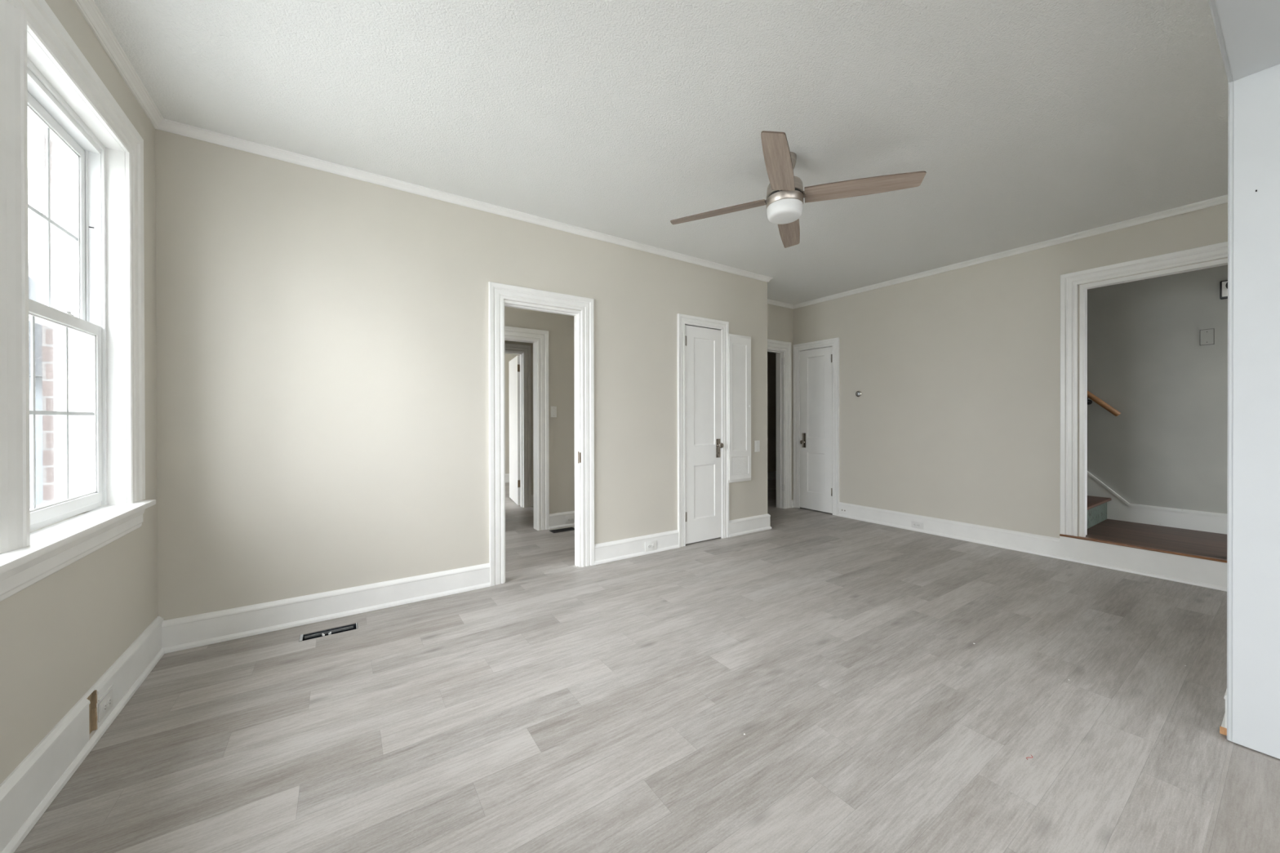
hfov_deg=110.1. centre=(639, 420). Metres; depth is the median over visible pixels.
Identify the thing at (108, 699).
receptacle
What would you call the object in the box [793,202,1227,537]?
wall
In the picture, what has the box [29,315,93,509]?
grille
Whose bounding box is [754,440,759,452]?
light switch
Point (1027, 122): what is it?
ceiling
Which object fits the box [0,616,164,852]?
baseboard
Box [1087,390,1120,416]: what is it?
handrail
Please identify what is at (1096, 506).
staircase
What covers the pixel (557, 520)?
baseboard
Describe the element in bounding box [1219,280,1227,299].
box
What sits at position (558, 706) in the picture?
floor
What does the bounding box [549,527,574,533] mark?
floor vent
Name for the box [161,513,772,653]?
baseboard
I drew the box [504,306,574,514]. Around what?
wall
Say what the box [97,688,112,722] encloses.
power outlet
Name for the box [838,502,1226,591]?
baseboard
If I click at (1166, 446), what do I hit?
wall
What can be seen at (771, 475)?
baseboard
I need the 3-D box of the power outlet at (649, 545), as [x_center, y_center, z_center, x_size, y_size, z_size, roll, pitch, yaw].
[0.098,1.121,3.996,0.128,0.088,0.009,0,0,-34]
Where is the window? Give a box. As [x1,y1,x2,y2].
[0,0,145,553]
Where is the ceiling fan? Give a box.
[670,130,926,248]
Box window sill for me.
[0,499,155,601]
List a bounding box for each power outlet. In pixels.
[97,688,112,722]
[565,515,574,524]
[644,540,657,551]
[911,520,923,529]
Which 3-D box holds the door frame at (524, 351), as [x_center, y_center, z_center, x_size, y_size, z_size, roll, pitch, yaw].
[-1.933,0.080,5.916,0.963,2.212,0.144,0,0,-34]
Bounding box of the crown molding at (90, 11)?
[72,0,1227,309]
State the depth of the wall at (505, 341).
6.15 m
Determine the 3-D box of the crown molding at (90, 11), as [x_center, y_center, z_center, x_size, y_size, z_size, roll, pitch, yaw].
[0.668,-1.528,2.886,5.907,0.045,3.748,0,0,-34]
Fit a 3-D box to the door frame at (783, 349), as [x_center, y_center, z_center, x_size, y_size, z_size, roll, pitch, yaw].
[1.562,0.064,5.800,1.067,2.232,0.149,0,0,-34]
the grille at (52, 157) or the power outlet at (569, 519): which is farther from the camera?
the power outlet at (569, 519)
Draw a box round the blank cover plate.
[1200,328,1214,345]
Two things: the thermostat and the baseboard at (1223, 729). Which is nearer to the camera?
the baseboard at (1223, 729)
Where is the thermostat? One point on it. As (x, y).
(858, 393)
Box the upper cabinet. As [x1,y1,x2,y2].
[727,333,751,483]
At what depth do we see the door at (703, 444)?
4.37 m
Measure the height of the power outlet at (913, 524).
0.070 m
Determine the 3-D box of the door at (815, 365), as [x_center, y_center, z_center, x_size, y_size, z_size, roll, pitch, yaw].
[2.270,0.118,5.791,0.096,2.092,0.479,0,0,-34]
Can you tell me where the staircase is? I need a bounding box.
[1087,495,1111,528]
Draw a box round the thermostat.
[855,391,862,396]
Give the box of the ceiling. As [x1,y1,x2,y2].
[93,0,1228,304]
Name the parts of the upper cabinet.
vent panel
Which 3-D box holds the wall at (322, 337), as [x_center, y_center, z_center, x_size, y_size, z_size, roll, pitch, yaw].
[-1.270,-0.182,4.678,4.664,2.740,2.609,0,0,-34]
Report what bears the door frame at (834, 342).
attached to the wall at (956, 416)
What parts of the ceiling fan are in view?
blade, blade, lamp shade, blade, blade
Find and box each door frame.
[488,281,594,586]
[504,325,549,530]
[504,342,531,507]
[676,313,728,547]
[767,338,791,508]
[792,337,839,515]
[1060,241,1227,537]
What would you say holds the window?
in the wall at (61, 633)
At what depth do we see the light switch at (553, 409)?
4.93 m
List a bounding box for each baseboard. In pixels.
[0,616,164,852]
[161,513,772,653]
[505,473,509,482]
[531,494,533,506]
[549,511,574,529]
[767,471,776,480]
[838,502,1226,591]
[1087,471,1226,534]
[1219,688,1226,735]
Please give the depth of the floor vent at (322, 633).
2.55 m
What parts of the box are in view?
plate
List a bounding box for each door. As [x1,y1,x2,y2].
[508,355,519,505]
[684,324,723,544]
[800,346,832,513]
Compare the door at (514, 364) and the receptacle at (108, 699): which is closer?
the receptacle at (108, 699)
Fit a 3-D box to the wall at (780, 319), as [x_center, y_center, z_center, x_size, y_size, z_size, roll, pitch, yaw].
[2.021,-0.196,7.304,3.726,2.740,2.095,0,0,-34]
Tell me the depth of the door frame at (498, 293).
3.53 m
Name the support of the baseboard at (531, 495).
attached to the wall at (505, 341)
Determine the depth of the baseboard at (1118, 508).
4.12 m
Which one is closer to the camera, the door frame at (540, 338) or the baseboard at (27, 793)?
the baseboard at (27, 793)
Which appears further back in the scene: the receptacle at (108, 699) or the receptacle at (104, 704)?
the receptacle at (108, 699)
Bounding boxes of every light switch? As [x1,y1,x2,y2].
[551,406,556,417]
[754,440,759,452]
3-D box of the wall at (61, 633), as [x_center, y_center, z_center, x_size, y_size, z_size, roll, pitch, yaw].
[-2.154,-0.171,1.658,0.160,2.740,12.250,0,0,-34]
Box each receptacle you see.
[102,702,106,712]
[106,697,111,706]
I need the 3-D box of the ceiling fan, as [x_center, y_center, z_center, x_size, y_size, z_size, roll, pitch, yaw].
[0.854,-1.370,2.639,1.056,0.358,1.056,0,0,-22]
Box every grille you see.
[27,126,77,306]
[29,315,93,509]
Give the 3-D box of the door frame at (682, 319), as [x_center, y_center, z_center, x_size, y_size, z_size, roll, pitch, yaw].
[0.603,0.092,4.397,0.650,2.186,0.109,0,0,-34]
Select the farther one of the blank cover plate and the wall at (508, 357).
the wall at (508, 357)
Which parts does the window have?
pane, sash, pane, sash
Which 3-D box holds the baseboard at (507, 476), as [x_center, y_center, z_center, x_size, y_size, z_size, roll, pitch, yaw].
[-2.997,1.104,6.755,4.090,0.163,2.440,0,0,-34]
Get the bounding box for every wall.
[0,0,157,784]
[155,128,767,620]
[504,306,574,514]
[504,340,533,494]
[504,353,519,474]
[767,303,793,499]
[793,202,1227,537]
[1087,264,1227,513]
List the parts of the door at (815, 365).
lock plate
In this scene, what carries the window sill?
attached to the wall at (61, 633)
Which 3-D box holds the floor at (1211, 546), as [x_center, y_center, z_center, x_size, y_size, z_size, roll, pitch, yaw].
[4.688,0.999,3.195,1.177,0.064,2.260,0,0,-34]
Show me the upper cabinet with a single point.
(739, 347)
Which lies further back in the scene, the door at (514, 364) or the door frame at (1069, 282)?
the door at (514, 364)
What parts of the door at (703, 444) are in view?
lock plate, knob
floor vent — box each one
[298,622,357,641]
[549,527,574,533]
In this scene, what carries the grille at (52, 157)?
attached to the window
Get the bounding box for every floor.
[13,479,1279,852]
[1059,519,1226,563]
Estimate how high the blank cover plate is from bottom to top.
0.136 m
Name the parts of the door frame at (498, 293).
strike plate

